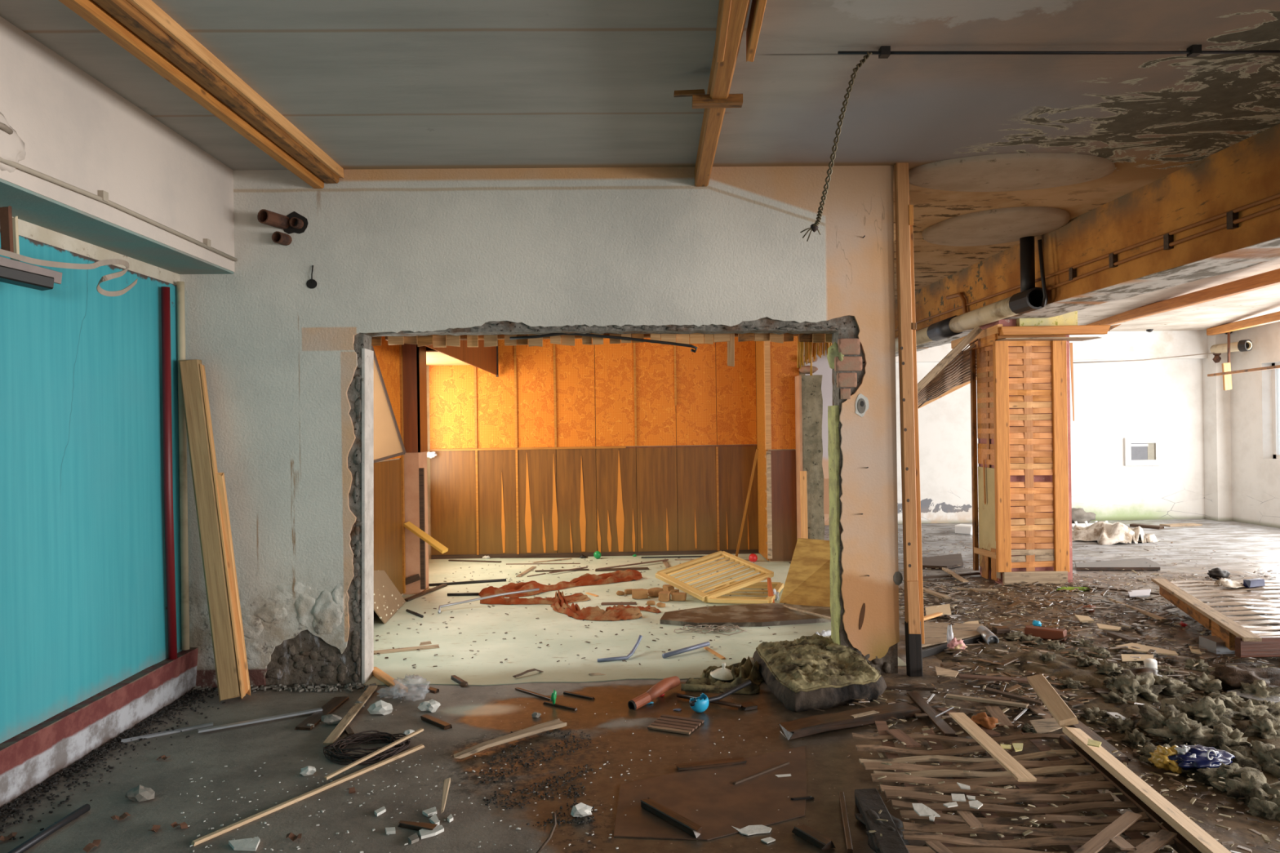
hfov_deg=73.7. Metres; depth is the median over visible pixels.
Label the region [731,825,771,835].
shard
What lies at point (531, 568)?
long lath
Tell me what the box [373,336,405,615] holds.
panelling
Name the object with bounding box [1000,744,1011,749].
flake
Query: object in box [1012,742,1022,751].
flake
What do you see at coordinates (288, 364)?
wall
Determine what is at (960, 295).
pipe
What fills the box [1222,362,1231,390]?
block
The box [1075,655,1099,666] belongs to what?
clump
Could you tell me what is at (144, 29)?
beam
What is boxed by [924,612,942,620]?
stick
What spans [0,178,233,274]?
soffit
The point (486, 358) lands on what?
pelmet
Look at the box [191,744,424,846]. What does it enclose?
strip
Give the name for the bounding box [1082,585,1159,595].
stick
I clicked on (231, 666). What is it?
plank
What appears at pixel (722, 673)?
lid
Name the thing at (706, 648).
thin sliver
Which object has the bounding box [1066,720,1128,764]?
beam
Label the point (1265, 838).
chips
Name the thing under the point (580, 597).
curtain
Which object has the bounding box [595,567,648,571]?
long lath
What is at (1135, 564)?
board
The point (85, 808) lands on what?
pipe
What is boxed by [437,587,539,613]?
tube
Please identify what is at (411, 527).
stick
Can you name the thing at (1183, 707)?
clump
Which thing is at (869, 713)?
chip
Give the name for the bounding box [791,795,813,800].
stick
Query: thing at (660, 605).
crumb
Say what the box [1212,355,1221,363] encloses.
bracket
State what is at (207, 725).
metal strip
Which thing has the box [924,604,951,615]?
plaster piece
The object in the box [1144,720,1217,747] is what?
clump
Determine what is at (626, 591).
lump
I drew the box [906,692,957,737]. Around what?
board
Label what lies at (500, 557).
long lath
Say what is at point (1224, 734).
clump
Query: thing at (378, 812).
shard
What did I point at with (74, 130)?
bulkhead
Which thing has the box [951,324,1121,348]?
board
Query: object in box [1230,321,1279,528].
wall
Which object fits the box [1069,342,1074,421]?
dangling lath
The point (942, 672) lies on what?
flake
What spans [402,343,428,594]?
column
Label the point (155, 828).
dry leaf
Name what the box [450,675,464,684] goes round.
tube
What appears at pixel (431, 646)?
scrap
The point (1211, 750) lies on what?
print
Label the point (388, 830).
shard
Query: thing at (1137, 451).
window
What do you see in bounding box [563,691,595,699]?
stick
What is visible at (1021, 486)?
column
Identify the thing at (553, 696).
sprig
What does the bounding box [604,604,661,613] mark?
curtain
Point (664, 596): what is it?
lump
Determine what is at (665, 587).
lump
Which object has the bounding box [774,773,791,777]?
shard
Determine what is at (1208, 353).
wire
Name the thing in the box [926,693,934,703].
glass sliver
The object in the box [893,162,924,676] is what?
wall post
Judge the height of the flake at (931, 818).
0.005 m
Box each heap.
[674,624,746,635]
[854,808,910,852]
[1071,521,1159,545]
[1212,577,1249,591]
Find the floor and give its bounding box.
[0,519,1279,852]
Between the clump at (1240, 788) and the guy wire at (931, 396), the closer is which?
the clump at (1240, 788)
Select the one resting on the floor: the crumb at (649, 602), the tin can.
the crumb at (649, 602)
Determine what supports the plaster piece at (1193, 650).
on the floor
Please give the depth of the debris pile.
6.88 m
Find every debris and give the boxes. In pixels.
[191,682,376,692]
[374,557,796,668]
[813,528,1279,852]
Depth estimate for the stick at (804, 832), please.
3.21 m
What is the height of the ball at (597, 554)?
0.092 m
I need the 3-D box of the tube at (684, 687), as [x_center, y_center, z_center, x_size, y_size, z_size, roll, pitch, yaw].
[0.350,1.520,4.951,0.223,0.054,0.044,-1,0,7]
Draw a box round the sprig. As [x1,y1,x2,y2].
[551,688,556,704]
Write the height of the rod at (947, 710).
0.006 m
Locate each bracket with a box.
[0,111,26,172]
[0,205,62,290]
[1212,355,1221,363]
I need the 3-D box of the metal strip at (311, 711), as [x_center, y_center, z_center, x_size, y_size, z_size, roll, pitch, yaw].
[-2.048,1.591,4.624,0.620,0.012,0.032,-1,0,-31]
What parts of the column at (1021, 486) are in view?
rail, rail, rail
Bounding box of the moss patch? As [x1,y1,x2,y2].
[1056,586,1089,591]
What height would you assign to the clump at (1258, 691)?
0.120 m
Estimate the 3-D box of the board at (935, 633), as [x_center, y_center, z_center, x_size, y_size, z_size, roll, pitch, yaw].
[2.240,1.498,6.107,0.473,0.012,0.824,-1,0,20]
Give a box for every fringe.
[371,333,831,366]
[796,336,831,375]
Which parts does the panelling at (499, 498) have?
paper panel, veneer panel, paper panel, veneer panel, rail, paper panel, veneer panel, paper panel, veneer panel, paper panel, veneer panel, paper panel, veneer panel, rail, paper panel, veneer panel, paper panel, veneer panel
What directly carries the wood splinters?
on the floor
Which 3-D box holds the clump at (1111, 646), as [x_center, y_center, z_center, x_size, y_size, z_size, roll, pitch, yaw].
[3.264,1.515,5.848,0.100,0.048,0.097,-1,0,19]
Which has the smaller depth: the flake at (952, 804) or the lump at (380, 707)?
the flake at (952, 804)
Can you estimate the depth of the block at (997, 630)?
6.21 m
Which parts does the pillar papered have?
panel, veneer panel, paper panel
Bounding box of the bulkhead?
[0,16,234,271]
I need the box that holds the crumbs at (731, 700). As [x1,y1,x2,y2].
[306,699,813,815]
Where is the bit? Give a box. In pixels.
[482,555,489,559]
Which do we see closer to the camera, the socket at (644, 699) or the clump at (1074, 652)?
the socket at (644, 699)
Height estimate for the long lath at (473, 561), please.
0.012 m
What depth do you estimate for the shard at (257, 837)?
3.28 m
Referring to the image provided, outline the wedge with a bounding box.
[372,666,408,693]
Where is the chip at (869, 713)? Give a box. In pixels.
[850,711,879,718]
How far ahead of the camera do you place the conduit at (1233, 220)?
5.61 m
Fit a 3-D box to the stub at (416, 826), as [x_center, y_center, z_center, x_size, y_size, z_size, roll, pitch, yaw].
[-0.880,1.582,3.376,0.169,0.020,0.045,-1,0,18]
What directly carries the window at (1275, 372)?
in the wall at (1251, 393)
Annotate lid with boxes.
[710,662,736,680]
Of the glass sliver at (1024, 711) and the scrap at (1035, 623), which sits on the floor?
the glass sliver at (1024, 711)
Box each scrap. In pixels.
[373,644,439,654]
[418,640,431,645]
[426,451,436,458]
[647,714,704,734]
[741,702,757,711]
[746,657,755,665]
[773,588,778,599]
[815,630,831,636]
[1032,620,1041,626]
[1179,621,1186,626]
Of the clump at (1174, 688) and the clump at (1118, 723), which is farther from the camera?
the clump at (1174, 688)
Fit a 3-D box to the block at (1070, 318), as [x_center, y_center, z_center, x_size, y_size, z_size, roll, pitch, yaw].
[3.942,-1.053,8.450,0.566,0.161,0.420,-1,0,-1]
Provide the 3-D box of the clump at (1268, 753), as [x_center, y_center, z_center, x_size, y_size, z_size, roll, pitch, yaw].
[2.827,1.474,3.810,0.198,0.112,0.300,-1,0,-8]
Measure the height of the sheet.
0.004 m
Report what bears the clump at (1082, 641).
on the rubble at (1061, 666)
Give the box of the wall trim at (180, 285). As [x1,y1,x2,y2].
[176,281,189,650]
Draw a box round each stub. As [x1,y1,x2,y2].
[257,208,289,229]
[271,231,292,245]
[288,217,303,229]
[344,724,354,737]
[398,820,437,831]
[420,714,452,729]
[1209,339,1252,353]
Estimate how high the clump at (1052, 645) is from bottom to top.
0.058 m
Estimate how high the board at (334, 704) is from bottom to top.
0.016 m
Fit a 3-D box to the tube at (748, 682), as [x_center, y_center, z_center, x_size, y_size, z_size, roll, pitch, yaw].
[0.453,1.499,4.791,0.435,0.078,0.040,-1,0,-35]
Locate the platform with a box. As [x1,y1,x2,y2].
[1151,578,1279,657]
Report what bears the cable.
attached to the pipe at (1020, 303)
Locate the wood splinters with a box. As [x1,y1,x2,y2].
[853,580,1279,722]
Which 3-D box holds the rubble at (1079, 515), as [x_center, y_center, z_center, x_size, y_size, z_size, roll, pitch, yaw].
[6.735,1.404,13.089,0.504,0.303,0.317,-1,0,-1]
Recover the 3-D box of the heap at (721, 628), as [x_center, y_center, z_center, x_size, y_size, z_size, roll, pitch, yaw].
[0.532,1.550,6.505,0.555,0.027,0.286,-1,0,-1]
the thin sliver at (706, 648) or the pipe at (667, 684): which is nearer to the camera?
the pipe at (667, 684)
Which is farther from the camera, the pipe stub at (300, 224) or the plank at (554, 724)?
the pipe stub at (300, 224)
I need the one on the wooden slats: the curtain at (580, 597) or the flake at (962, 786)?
the flake at (962, 786)
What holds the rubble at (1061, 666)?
on the floor
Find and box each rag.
[685,676,759,694]
[699,662,740,682]
[727,656,764,685]
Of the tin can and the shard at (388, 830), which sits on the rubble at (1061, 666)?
the tin can
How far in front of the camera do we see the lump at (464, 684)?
5.22 m
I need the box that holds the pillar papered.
[755,336,805,562]
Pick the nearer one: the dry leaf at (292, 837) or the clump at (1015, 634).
the dry leaf at (292, 837)
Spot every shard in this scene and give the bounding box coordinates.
[228,838,259,851]
[252,836,260,842]
[374,806,386,816]
[385,826,395,834]
[408,832,418,844]
[418,825,444,839]
[422,807,436,817]
[430,813,439,825]
[447,813,453,822]
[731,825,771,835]
[760,836,775,844]
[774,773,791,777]
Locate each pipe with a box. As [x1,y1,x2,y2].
[8,804,90,852]
[160,286,177,659]
[627,675,679,710]
[895,287,1048,351]
[946,292,967,313]
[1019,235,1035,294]
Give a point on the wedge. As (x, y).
(377, 673)
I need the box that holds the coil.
[323,730,410,764]
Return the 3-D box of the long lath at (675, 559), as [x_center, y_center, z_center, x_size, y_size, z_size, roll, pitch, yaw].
[0.877,1.555,9.931,0.954,0.014,0.030,-1,0,8]
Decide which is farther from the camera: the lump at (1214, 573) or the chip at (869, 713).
the lump at (1214, 573)
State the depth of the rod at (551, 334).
5.51 m
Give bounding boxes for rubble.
[926,630,1279,795]
[1071,507,1096,523]
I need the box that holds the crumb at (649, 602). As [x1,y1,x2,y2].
[646,600,655,605]
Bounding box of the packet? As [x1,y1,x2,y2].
[1147,744,1235,773]
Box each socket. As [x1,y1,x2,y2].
[627,692,651,710]
[857,398,866,413]
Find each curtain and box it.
[478,568,642,597]
[480,592,590,604]
[550,589,642,621]
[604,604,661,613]
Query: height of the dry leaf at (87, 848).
0.024 m
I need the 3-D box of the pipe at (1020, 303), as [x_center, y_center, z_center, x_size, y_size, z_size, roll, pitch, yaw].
[3.289,-1.056,9.750,0.199,0.239,5.121,-1,0,-1]
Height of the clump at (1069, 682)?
0.060 m
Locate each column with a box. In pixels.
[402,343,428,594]
[969,319,1072,585]
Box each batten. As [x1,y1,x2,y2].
[921,635,982,657]
[1087,268,1279,324]
[1206,311,1279,335]
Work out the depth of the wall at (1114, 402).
13.42 m
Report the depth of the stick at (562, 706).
4.81 m
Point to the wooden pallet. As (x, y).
(714, 596)
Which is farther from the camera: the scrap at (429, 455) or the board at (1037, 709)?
the scrap at (429, 455)
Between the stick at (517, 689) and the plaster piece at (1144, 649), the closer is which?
the stick at (517, 689)
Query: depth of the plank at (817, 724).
4.42 m
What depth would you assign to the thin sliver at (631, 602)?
7.54 m
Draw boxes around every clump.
[1004,631,1026,641]
[1018,635,1043,644]
[1021,723,1033,733]
[1031,727,1048,733]
[1039,652,1056,661]
[1046,640,1065,650]
[1058,677,1083,688]
[1065,649,1084,657]
[1071,638,1094,647]
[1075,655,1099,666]
[1080,706,1112,725]
[1085,646,1111,658]
[1094,660,1124,676]
[1099,688,1137,705]
[1102,675,1117,689]
[1103,715,1137,733]
[1108,644,1123,652]
[1113,669,1166,702]
[1119,662,1142,669]
[1121,728,1153,749]
[1134,740,1170,765]
[1136,704,1197,731]
[1139,673,1194,697]
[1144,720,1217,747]
[1157,665,1177,678]
[1159,697,1194,716]
[1181,768,1198,773]
[1182,671,1222,693]
[1183,657,1208,671]
[1184,697,1241,729]
[1186,761,1260,791]
[1190,694,1231,704]
[1205,666,1215,675]
[1208,691,1246,703]
[1212,722,1252,749]
[1218,743,1265,769]
[1219,697,1270,720]
[1224,771,1279,807]
[1232,680,1279,702]
[1244,712,1279,739]
[1245,787,1279,822]
[1248,664,1274,668]
[1248,739,1279,778]
[1250,698,1279,718]
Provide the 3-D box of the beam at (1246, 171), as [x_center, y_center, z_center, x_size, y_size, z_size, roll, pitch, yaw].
[3.761,-1.353,4.761,0.482,0.640,17.350,-1,0,-1]
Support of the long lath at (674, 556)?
on the floor
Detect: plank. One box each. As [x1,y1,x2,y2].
[177,359,250,702]
[451,719,566,759]
[778,702,921,740]
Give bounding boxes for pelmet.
[425,339,498,377]
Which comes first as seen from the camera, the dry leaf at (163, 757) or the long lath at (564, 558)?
the dry leaf at (163, 757)
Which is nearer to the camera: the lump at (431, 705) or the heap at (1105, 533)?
the lump at (431, 705)
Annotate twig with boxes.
[512,668,543,677]
[536,812,556,852]
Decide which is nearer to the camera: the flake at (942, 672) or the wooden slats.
the wooden slats
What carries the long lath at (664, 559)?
on the long lath at (630, 568)
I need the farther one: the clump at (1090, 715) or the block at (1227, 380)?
the block at (1227, 380)
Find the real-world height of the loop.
0.160 m
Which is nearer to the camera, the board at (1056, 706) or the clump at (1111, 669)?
the board at (1056, 706)
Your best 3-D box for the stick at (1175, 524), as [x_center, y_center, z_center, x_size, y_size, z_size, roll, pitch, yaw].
[8.010,1.458,12.634,0.539,0.020,0.200,-1,0,-8]
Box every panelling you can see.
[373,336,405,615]
[428,337,758,559]
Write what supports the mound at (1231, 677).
on the floor
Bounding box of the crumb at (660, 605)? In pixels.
[656,602,665,607]
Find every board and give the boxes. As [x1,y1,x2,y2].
[294,697,348,730]
[371,346,405,462]
[373,570,405,623]
[404,583,447,601]
[675,756,746,770]
[779,537,830,607]
[885,728,921,747]
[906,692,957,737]
[921,622,983,647]
[922,553,963,568]
[937,706,1000,737]
[948,712,1036,782]
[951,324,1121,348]
[958,673,1028,683]
[983,687,1043,706]
[984,706,1014,728]
[1026,674,1079,727]
[1026,705,1053,719]
[1075,557,1159,570]
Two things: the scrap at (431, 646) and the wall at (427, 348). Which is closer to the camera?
the scrap at (431, 646)
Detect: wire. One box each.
[800,51,871,241]
[918,395,932,408]
[1072,352,1214,363]
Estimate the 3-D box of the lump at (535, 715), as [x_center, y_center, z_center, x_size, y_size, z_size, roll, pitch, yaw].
[-0.567,1.576,4.663,0.054,0.032,0.040,-1,0,-1]
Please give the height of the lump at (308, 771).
0.049 m
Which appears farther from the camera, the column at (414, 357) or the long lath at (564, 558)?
the long lath at (564, 558)
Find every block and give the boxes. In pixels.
[991,626,1009,635]
[1016,311,1077,326]
[1024,625,1066,641]
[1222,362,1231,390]
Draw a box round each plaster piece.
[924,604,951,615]
[963,620,978,623]
[1075,614,1093,622]
[1096,623,1120,631]
[1115,642,1177,655]
[1120,653,1153,661]
[1127,589,1151,597]
[1189,645,1201,654]
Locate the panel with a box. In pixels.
[0,235,182,743]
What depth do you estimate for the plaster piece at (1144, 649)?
5.72 m
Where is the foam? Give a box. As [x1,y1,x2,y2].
[970,711,998,729]
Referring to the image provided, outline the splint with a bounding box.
[441,777,450,813]
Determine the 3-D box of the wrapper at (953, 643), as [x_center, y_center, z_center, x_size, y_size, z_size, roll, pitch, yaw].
[2.160,1.460,5.852,0.138,0.193,0.118,-1,0,-1]
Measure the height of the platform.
0.232 m
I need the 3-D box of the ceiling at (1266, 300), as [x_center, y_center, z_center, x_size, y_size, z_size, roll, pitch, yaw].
[6.731,-1.574,4.877,5.480,0.200,17.450,-1,0,-1]
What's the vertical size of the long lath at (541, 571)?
0.014 m
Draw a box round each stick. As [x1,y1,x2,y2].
[403,521,448,553]
[417,684,439,693]
[515,687,551,701]
[542,700,577,711]
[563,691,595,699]
[640,798,702,838]
[732,761,789,784]
[735,448,758,556]
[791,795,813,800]
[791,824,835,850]
[885,685,936,691]
[922,572,980,578]
[923,587,951,599]
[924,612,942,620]
[942,567,968,582]
[946,693,1029,708]
[952,586,998,591]
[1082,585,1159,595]
[1106,631,1137,643]
[1109,599,1167,621]
[1129,523,1164,528]
[1159,523,1202,527]
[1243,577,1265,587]
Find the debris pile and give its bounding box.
[660,603,831,626]
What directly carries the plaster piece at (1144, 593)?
on the floor
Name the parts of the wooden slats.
rail, under rail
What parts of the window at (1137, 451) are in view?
frame, lid, frame, frame, frame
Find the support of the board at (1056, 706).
on the wooden slats
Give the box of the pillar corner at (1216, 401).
[1202,333,1231,520]
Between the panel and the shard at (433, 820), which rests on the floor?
the shard at (433, 820)
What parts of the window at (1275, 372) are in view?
frame, frame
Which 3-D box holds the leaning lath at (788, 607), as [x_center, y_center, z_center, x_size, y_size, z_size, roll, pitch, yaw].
[1.302,1.522,7.040,0.117,0.084,0.910,-1,0,-24]
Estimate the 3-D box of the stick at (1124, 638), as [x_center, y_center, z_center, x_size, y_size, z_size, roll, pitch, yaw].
[3.411,1.498,6.046,0.060,0.030,0.244,-1,0,-7]
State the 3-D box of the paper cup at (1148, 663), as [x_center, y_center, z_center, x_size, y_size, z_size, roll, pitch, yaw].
[3.115,1.473,5.204,0.071,0.106,0.091,-1,0,42]
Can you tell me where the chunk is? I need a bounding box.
[752,633,886,711]
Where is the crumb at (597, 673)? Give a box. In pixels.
[588,672,605,675]
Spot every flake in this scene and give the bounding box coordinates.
[911,803,940,817]
[928,815,934,821]
[934,666,959,677]
[942,801,957,808]
[951,793,965,801]
[956,782,970,790]
[966,795,975,800]
[968,800,982,809]
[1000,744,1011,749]
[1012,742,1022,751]
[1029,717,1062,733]
[1087,738,1101,747]
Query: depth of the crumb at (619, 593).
7.95 m
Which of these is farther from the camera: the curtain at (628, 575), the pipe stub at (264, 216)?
the curtain at (628, 575)
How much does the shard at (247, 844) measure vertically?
0.012 m
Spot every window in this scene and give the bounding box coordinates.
[1124,437,1161,466]
[1271,362,1279,458]
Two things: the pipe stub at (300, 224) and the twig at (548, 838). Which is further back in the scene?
the pipe stub at (300, 224)
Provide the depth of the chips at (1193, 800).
3.45 m
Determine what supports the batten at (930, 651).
on the floor
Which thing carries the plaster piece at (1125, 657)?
on the rubble at (1061, 666)
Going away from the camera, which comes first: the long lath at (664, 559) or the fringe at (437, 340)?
the fringe at (437, 340)
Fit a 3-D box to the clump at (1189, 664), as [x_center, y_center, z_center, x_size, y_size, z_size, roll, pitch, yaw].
[3.514,1.500,5.391,0.155,0.078,0.129,-1,0,30]
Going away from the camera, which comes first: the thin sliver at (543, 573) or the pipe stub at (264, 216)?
the pipe stub at (264, 216)
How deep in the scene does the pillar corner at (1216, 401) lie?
13.16 m
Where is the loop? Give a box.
[0,248,137,296]
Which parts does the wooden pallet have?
rail, rail, rail, rail, rail, rail, rail, corner post, rail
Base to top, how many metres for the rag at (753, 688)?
0.087 m
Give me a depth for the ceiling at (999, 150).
4.08 m
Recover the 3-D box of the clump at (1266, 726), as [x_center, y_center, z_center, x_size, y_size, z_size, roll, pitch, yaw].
[3.066,1.458,4.150,0.202,0.097,0.285,-1,0,42]
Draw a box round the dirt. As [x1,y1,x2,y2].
[0,687,225,839]
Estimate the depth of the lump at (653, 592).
7.86 m
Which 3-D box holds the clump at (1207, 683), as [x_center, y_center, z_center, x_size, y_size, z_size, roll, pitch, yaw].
[3.232,1.467,4.895,0.225,0.096,0.233,-1,0,4]
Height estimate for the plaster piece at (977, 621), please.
0.010 m
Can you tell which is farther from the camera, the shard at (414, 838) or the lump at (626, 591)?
the lump at (626, 591)
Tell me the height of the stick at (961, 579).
0.020 m
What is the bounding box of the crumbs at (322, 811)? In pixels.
[180,760,634,852]
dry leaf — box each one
[0,832,17,841]
[82,839,101,852]
[111,812,130,820]
[148,825,160,832]
[155,755,169,760]
[170,822,187,829]
[285,832,302,841]
[345,786,355,794]
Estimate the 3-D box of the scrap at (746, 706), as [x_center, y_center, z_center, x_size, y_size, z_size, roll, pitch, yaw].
[0.604,1.562,4.764,0.092,0.020,0.075,-1,0,-22]
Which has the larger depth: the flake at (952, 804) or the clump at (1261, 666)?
the clump at (1261, 666)
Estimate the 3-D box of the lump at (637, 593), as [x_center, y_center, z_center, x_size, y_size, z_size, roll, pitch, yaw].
[-0.001,1.532,7.811,0.144,0.076,0.102,-1,0,-1]
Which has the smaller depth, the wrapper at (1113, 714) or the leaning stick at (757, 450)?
the wrapper at (1113, 714)
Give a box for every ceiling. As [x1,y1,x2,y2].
[0,0,1279,300]
[893,222,895,240]
[1077,257,1279,331]
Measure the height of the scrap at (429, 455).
0.086 m
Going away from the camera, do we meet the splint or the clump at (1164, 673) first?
the splint
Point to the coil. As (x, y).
(390, 738)
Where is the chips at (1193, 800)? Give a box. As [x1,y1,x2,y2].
[868,716,1227,840]
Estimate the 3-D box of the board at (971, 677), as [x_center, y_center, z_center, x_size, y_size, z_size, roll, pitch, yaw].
[2.136,1.513,5.120,0.425,0.014,0.060,-1,0,16]
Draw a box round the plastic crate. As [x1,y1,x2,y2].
[1071,520,1107,529]
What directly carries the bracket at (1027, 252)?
attached to the ceiling at (999, 150)
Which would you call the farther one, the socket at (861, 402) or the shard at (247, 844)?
the socket at (861, 402)
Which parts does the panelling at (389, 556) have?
paper panel, veneer panel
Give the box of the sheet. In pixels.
[613,746,806,840]
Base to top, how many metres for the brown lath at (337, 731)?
0.012 m
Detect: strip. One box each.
[120,722,213,742]
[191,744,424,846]
[197,707,322,733]
[324,728,423,780]
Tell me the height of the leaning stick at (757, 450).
1.305 m
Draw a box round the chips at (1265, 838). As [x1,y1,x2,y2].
[870,546,1279,852]
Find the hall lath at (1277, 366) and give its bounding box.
[1207,364,1279,376]
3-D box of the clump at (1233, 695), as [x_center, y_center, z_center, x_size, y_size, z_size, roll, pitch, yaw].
[3.200,1.488,4.673,0.257,0.075,0.202,-1,0,-14]
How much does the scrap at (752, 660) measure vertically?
0.091 m
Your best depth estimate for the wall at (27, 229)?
4.36 m
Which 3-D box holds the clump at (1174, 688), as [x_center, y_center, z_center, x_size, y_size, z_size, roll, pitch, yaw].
[2.939,1.451,4.833,0.228,0.097,0.360,-1,0,-34]
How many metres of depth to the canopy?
9.20 m
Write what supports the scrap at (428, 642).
on the floor
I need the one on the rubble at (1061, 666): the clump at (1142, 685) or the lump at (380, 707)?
the clump at (1142, 685)
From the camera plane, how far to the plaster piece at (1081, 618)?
6.64 m
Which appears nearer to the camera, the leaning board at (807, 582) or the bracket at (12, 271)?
the bracket at (12, 271)
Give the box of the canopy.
[917,326,982,408]
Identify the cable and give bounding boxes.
[1037,239,1047,306]
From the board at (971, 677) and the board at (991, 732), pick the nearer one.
the board at (991, 732)
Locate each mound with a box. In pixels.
[1117,666,1163,676]
[1207,665,1279,691]
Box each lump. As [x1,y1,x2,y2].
[124,784,155,802]
[299,765,315,776]
[320,714,342,725]
[367,700,392,715]
[403,729,414,735]
[417,698,439,712]
[459,680,467,687]
[531,711,541,718]
[570,802,592,817]
[624,589,631,594]
[631,588,648,599]
[648,587,663,596]
[658,591,670,601]
[662,584,674,591]
[670,589,679,595]
[671,592,686,601]
[1081,604,1096,612]
[1207,567,1230,580]
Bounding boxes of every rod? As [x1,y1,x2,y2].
[509,333,697,352]
[837,44,1279,58]
[934,706,954,718]
[1226,331,1230,362]
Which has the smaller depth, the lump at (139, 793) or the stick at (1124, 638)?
the lump at (139, 793)
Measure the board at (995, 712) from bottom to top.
0.010 m
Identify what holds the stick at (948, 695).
on the wood splinters
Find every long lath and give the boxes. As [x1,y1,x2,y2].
[448,560,502,562]
[499,556,587,558]
[515,566,536,577]
[533,558,571,563]
[534,568,588,572]
[548,567,587,573]
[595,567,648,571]
[597,559,668,569]
[640,555,703,558]
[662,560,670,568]
[675,559,749,560]
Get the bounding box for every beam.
[58,0,343,188]
[673,0,766,186]
[894,123,1279,356]
[895,330,1207,362]
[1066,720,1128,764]
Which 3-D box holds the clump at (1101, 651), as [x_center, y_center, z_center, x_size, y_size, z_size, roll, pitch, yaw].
[3.034,1.484,5.642,0.138,0.062,0.157,-1,0,-39]
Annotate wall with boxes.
[12,217,179,284]
[179,165,902,688]
[373,457,403,617]
[426,341,759,559]
[795,355,824,541]
[804,342,1204,524]
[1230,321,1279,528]
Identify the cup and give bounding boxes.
[689,693,708,712]
[1143,658,1157,669]
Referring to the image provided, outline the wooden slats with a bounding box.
[839,720,1231,852]
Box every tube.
[405,608,423,617]
[428,578,506,586]
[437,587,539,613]
[447,592,479,595]
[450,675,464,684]
[597,635,642,662]
[662,641,710,658]
[676,693,742,708]
[680,683,719,693]
[689,680,751,706]
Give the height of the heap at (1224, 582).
0.174 m
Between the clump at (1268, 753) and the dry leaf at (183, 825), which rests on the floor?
the dry leaf at (183, 825)
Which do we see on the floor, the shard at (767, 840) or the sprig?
the shard at (767, 840)
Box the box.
[955,524,972,534]
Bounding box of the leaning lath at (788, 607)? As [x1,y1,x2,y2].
[772,602,831,620]
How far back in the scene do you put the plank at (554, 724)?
4.27 m
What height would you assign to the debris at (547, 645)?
0.018 m
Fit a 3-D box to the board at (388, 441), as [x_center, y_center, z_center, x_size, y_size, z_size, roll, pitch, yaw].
[-2.186,-0.178,6.629,0.821,1.036,0.268,-1,0,-35]
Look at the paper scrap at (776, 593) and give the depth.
7.64 m
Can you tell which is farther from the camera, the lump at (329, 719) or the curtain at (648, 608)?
the curtain at (648, 608)
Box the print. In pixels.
[1206,749,1217,760]
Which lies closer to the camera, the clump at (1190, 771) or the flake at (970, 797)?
the flake at (970, 797)
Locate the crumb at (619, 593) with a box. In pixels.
[616,591,624,595]
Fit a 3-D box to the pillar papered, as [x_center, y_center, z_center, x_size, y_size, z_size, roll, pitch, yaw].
[1.658,-0.043,10.145,0.470,3.200,0.830,-1,0,-1]
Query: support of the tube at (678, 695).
on the floor
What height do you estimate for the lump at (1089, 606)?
0.064 m
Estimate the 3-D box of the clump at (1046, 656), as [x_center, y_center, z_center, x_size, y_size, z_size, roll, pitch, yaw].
[2.622,1.477,5.487,0.096,0.048,0.084,-1,0,35]
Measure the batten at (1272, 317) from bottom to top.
0.110 m
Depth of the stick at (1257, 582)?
6.85 m
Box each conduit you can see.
[0,156,237,261]
[894,192,1279,331]
[895,204,1279,338]
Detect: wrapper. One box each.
[946,624,967,653]
[1106,711,1125,719]
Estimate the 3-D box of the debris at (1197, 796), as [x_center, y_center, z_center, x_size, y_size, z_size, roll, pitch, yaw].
[3.864,1.501,7.843,6.044,0.050,9.554,-1,0,-1]
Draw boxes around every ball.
[593,551,601,558]
[748,553,757,561]
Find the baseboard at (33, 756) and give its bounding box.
[0,647,198,808]
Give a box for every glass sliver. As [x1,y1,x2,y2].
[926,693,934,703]
[1013,707,1028,720]
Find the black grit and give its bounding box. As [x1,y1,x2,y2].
[477,730,594,826]
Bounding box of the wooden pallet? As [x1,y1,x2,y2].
[655,551,783,604]
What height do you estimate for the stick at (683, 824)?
0.030 m
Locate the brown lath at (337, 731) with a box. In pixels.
[323,685,377,745]
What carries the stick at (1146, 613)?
on the floor
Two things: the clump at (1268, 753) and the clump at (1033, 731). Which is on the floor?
the clump at (1033, 731)
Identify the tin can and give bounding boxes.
[976,625,999,644]
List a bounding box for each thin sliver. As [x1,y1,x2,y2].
[506,563,580,564]
[527,573,546,577]
[586,592,598,596]
[600,601,636,605]
[703,646,725,659]
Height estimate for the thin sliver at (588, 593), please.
0.008 m
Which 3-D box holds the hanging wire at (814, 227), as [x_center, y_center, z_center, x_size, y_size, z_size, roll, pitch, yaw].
[0.861,-1.219,3.749,0.330,0.776,0.063,-1,0,36]
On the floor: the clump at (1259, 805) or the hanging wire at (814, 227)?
the clump at (1259, 805)
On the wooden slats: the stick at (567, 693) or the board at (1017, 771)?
the board at (1017, 771)
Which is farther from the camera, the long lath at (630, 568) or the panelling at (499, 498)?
the panelling at (499, 498)
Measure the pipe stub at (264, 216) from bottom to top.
0.086 m
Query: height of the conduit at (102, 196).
0.065 m
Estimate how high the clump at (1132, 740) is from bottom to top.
0.074 m

